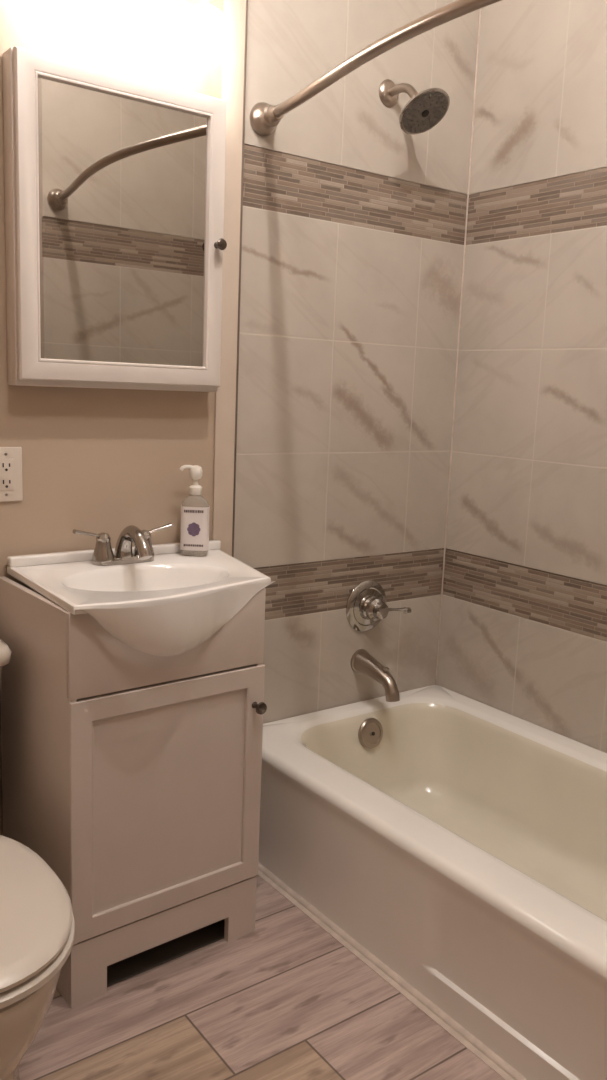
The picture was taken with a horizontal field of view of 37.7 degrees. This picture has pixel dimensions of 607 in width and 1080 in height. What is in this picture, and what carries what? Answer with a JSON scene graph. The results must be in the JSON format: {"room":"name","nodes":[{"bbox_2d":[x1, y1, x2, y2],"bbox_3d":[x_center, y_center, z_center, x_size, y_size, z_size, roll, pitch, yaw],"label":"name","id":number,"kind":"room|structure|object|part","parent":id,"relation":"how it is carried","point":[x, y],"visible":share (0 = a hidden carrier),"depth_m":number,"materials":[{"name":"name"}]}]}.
{"room":"bathroom","nodes":[
{"label":"bathroom","id":0,"kind":"room"},
{"bbox_2d":[0,0,479,835],"bbox_3d":[-0.596,-0.487,1.982,2.565,2.743,0.102,-5,12,-36],"label":"wall","id":1,"kind":"structure","parent":0,"point":[348,334],"depth_m":2.36,"materials":[{"name":"tile"}]},
{"bbox_2d":[0,447,22,501],"bbox_3d":[-0.650,-0.143,1.941,0.072,0.119,0.009,-5,12,-36],"label":"wall outlet","id":2,"kind":"object","parent":1,"relation":"attached to","point":[10,457],"visible":1,"depth_m":1.94,"materials":[{"name":"white plastic"}]},
{"bbox_2d":[0,459,13,489],"bbox_3d":[-0.648,-0.143,1.939,0.034,0.069,0.004,-5,12,-36],"label":"receptacle","id":3,"kind":"object","parent":2,"relation":"attached to","point":[6,465],"depth_m":1.94,"materials":[{"name":"white plastic"}]},
{"bbox_2d":[2,46,226,391],"bbox_3d":[-0.395,-0.669,1.964,0.493,0.663,0.108,-5,12,-36],"label":"medicine cabinet","id":4,"kind":"object","parent":1,"relation":"attached to","point":[114,182],"visible":1,"depth_m":1.93,"materials":[{"name":"white paint"}]},
{"bbox_2d":[38,77,207,366],"bbox_3d":[-0.388,-0.672,1.954,0.396,0.557,0.002,-5,12,-36],"label":"mirror","id":5,"kind":"object","parent":4,"relation":"attached to","point":[123,172],"depth_m":1.94,"materials":[{"name":"clear glass"}]},
{"bbox_3d":[-0.194,-0.685,2.062,0.026,0.026,0.031,-5,12,-36],"label":"knob","id":6,"kind":"part","parent":4,"relation":"part of","materials":[{"name":"silver metal"}]},
{"bbox_2d":[21,0,229,59],"bbox_3d":[-0.371,-1.199,1.859,0.495,0.246,0.135,-5,12,-36],"label":"vanity light","id":7,"kind":"object","parent":1,"relation":"attached to","point":[203,34],"visible":1,"depth_m":1.89,"materials":[{"name":"white glass"}]},
{"bbox_3d":[-0.503,-1.108,1.768,0.117,0.089,0.117,-5,12,-36],"label":"lamp shade","id":8,"kind":"part","parent":7,"relation":"part of","materials":[{"name":"white glass"}]},
{"bbox_3d":[-0.361,-1.120,1.871,0.117,0.089,0.117,-5,12,-36],"label":"lamp shade","id":9,"kind":"part","parent":7,"relation":"part of","materials":[{"name":"white glass"}]},
{"bbox_3d":[-0.220,-1.132,1.974,0.117,0.089,0.117,-5,12,-36],"label":"lamp shade","id":10,"kind":"part","parent":7,"relation":"part of","materials":[{"name":"white glass"}]},
{"bbox_3d":[-0.228,-1.247,1.971,0.018,0.142,0.062,-5,12,-36],"label":"arm","id":11,"kind":"part","parent":7,"relation":"part of","materials":[{"name":"white paint"}]},
{"bbox_2d":[212,0,247,556],"bbox_3d":[-0.191,-0.510,2.211,0.058,2.743,0.008,-5,12,-36],"label":"trim","id":12,"kind":"structure","parent":1,"relation":"attached to","point":[233,10],"depth_m":2.19,"materials":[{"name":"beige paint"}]},
{"bbox_2d":[254,548,443,619],"bbox_3d":[0.122,0.125,2.585,0.784,0.149,0.010,-5,12,-36],"label":"trim","id":13,"kind":"structure","parent":1,"relation":"attached to","point":[327,585],"depth_m":2.57,"materials":[{"name":"tile"}]},
{"bbox_2d":[243,144,466,244],"bbox_3d":[0.162,-0.921,2.407,0.784,0.143,0.010,-5,12,-36],"label":"trim","id":14,"kind":"structure","parent":1,"relation":"attached to","point":[276,181],"depth_m":2.37,"materials":[{"name":"tile"}]},
{"bbox_2d":[350,649,399,701],"bbox_3d":[0.218,0.396,2.594,0.072,0.116,0.174,-5,12,-36],"label":"tub spout","id":15,"kind":"object","parent":1,"relation":"attached to","point":[362,661],"visible":1,"depth_m":2.58,"materials":[{"name":"silver metal"}]},
{"bbox_2d":[250,0,501,135],"bbox_3d":[0.306,-0.910,1.567,0.156,0.076,1.488,-5,12,-36],"label":"shower curtain rod","id":16,"kind":"object","parent":1,"relation":"attached to","point":[264,117],"visible":1,"depth_m":1.74,"materials":[{"name":"silver metal"}]},
{"bbox_2d":[346,580,410,631],"bbox_3d":[0.223,0.201,2.615,0.186,0.155,0.082,-5,12,-36],"label":"shower valve","id":17,"kind":"object","parent":1,"relation":"attached to","point":[366,606],"visible":1,"depth_m":2.60,"materials":[{"name":"silver metal"}]},
{"bbox_3d":[0.271,0.207,2.622,0.102,0.028,0.025,-3,11,-29],"label":"lever handle","id":18,"kind":"part","parent":17,"relation":"part of","materials":[{"name":"silver metal"}]},
{"bbox_2d":[379,79,449,134],"bbox_3d":[0.286,-1.142,2.317,0.139,0.155,0.203,-5,12,-36],"label":"showerhead","id":19,"kind":"object","parent":1,"relation":"attached to","point":[425,109],"visible":1,"depth_m":2.30,"materials":[{"name":"silver metal"}]},
{"bbox_3d":[0.266,-1.168,2.340,0.025,0.072,0.132,-5,12,-36],"label":"shower arm","id":20,"kind":"part","parent":19,"relation":"part of","materials":[{"name":"silver metal"}]},
{"bbox_3d":[0.312,-1.098,2.287,0.127,0.078,0.102,-5,12,-36],"label":"nozzle plate","id":21,"kind":"part","parent":19,"relation":"part of","materials":[{"name":"grey metal"}]},
{"bbox_2d":[435,9,480,683],"bbox_3d":[0.473,-0.726,2.666,0.004,2.421,0.004,-5,12,-36],"label":"trim","id":22,"kind":"structure","parent":1,"relation":"attached to","point":[480,9],"depth_m":2.68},
{"bbox_2d":[18,875,504,1079],"bbox_3d":[0.157,1.078,1.220,2.464,0.025,2.489,-5,12,-36],"label":"floor","id":23,"kind":"structure","parent":0,"point":[284,999],"depth_m":1.76,"materials":[{"name":"brown tile"}]},
{"bbox_2d":[0,639,74,1079],"bbox_3d":[-0.677,0.612,1.551,0.492,0.718,0.813,-5,12,-36],"label":"toilet","id":24,"kind":"object","parent":23,"relation":"on","point":[37,931],"visible":1,"depth_m":1.35,"materials":[{"name":"white porcelain"}]},
{"bbox_3d":[-0.847,0.403,1.759,0.465,0.305,0.201,-5,12,-36],"label":"tank","id":25,"kind":"part","parent":24,"relation":"part of","materials":[{"name":"white ceramic"}]},
{"bbox_3d":[-0.839,0.234,1.728,0.492,0.044,0.222,-5,12,-36],"label":"tank lid","id":26,"kind":"part","parent":24,"relation":"part of","materials":[{"name":"white ceramic"}]},
{"bbox_3d":[-0.581,0.584,1.422,0.378,0.027,0.497,-5,12,-36],"label":"seat lid","id":27,"kind":"part","parent":24,"relation":"part of","materials":[{"name":"white plastic"}]},
{"bbox_3d":[-0.579,0.610,1.422,0.381,0.018,0.493,-5,12,-36],"label":"seat","id":28,"kind":"part","parent":24,"relation":"part of","materials":[{"name":"white plastic"}]},
{"bbox_2d":[0,576,266,1008],"bbox_3d":[-0.378,0.497,1.990,0.455,0.818,0.404,-5,12,-38],"label":"vanity cabinet","id":29,"kind":"object","parent":23,"relation":"on","point":[134,775],"visible":0.91,"depth_m":1.85,"materials":[{"name":"white paint"}]},
{"bbox_2d":[7,540,274,655],"bbox_3d":[-0.311,0.124,1.953,0.550,0.144,0.460,-5,12,-36],"label":"vanity sink","id":30,"kind":"object","parent":29,"relation":"in","point":[170,604],"visible":0.95,"depth_m":1.86,"materials":[{"name":"white ceramic"}]},
{"bbox_2d":[73,523,172,565],"bbox_3d":[-0.414,0.006,2.056,0.183,0.093,0.182,4,10,8],"label":"sink faucet","id":31,"kind":"object","parent":30,"relation":"on","point":[103,555],"visible":1,"depth_m":2.02,"materials":[{"name":"silver metal"}]},
{"bbox_3d":[-0.482,-0.013,2.001,0.072,0.026,0.017,-5,12,-36],"label":"lever handle","id":32,"kind":"part","parent":31,"relation":"part of","materials":[{"name":"silver metal"}]},
{"bbox_3d":[-0.417,0.043,2.065,0.150,0.015,0.051,-5,12,-36],"label":"plate","id":33,"kind":"part","parent":31,"relation":"part of","materials":[{"name":"silver metal"}]},
{"bbox_3d":[-0.387,0.009,2.019,0.043,0.085,0.153,-5,12,-36],"label":"spout","id":34,"kind":"part","parent":31,"relation":"part of","materials":[{"name":"silver metal"}]},
{"bbox_3d":[-0.344,-0.025,2.102,0.072,0.026,0.017,-5,12,-36],"label":"lever handle","id":35,"kind":"part","parent":31,"relation":"part of","materials":[{"name":"silver metal"}]},
{"bbox_2d":[180,465,209,555],"bbox_3d":[-0.266,-0.073,2.163,0.073,0.220,0.047,2,10,-1],"label":"soap dispenser","id":36,"kind":"object","parent":30,"relation":"on","point":[194,537],"visible":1,"depth_m":2.15,"materials":[{"name":"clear plastic"}]},
{"bbox_2d":[184,510,202,512],"bbox_3d":[-0.264,-0.069,2.140,0.046,0.007,0.001,2,10,-1],"label":"print","id":37,"kind":"object","parent":36,"relation":"on","point":[188,511],"depth_m":2.14},
{"bbox_2d":[180,495,209,555],"bbox_3d":[-0.265,-0.041,2.169,0.069,0.155,0.065,-5,12,-36],"label":"label","id":38,"kind":"object","parent":36,"relation":"on","point":[194,537],"depth_m":2.15,"materials":[{"name":"white paper"}]},
{"bbox_3d":[-0.266,0.204,1.811,0.452,0.168,0.014,-5,12,-38],"label":"false drawer","id":39,"kind":"part","parent":29,"relation":"part of","materials":[{"name":"white paint"}]},
{"bbox_3d":[-0.278,0.539,1.870,0.454,0.502,0.019,-5,12,-38],"label":"door","id":40,"kind":"part","parent":29,"relation":"part of","materials":[{"name":"white paint"}]},
{"bbox_3d":[-0.098,0.366,1.948,0.028,0.028,0.032,-5,12,-38],"label":"knob","id":41,"kind":"part","parent":29,"relation":"part of","materials":[{"name":"silver metal"}]},
{"bbox_2d":[258,685,606,1079],"bbox_3d":[0.546,0.768,2.080,0.776,0.324,1.482,-5,12,-36],"label":"bathtub","id":42,"kind":"object","parent":23,"relation":"on","point":[459,840],"visible":0.94,"depth_m":2.08,"materials":[{"name":"white ceramic"}]},
{"bbox_3d":[0.197,0.568,2.615,0.089,0.089,0.034,-5,12,-36],"label":"overflow plate","id":43,"kind":"part","parent":42,"relation":"part of","materials":[{"name":"silver metal"}]},
{"bbox_2d":[258,862,527,1079],"bbox_3d":[0.220,0.950,1.874,0.026,0.011,1.483,-5,12,-36],"label":"trim","id":44,"kind":"structure","parent":42,"relation":"attached to","point":[501,1067],"depth_m":1.90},
{"bbox_2d":[436,0,606,752],"bbox_3d":[1.214,-0.382,1.781,0.102,2.743,2.591,-5,12,-36],"label":"wall","id":45,"kind":"structure","parent":0,"point":[528,477],"depth_m":2.46,"materials":[{"name":"tile"}]},
{"bbox_2d":[443,548,606,641],"bbox_3d":[0.887,0.216,2.225,0.010,0.149,1.488,-5,12,-36],"label":"trim","id":46,"kind":"structure","parent":45,"relation":"attached to","point":[579,606],"depth_m":2.54,"materials":[{"name":"tile"}]},
{"bbox_2d":[466,167,606,244],"bbox_3d":[0.928,-0.829,2.046,0.010,0.143,1.488,-5,12,-36],"label":"trim","id":47,"kind":"structure","parent":45,"relation":"attached to","point":[575,201],"depth_m":2.42,"materials":[{"name":"tile"}]}
]}

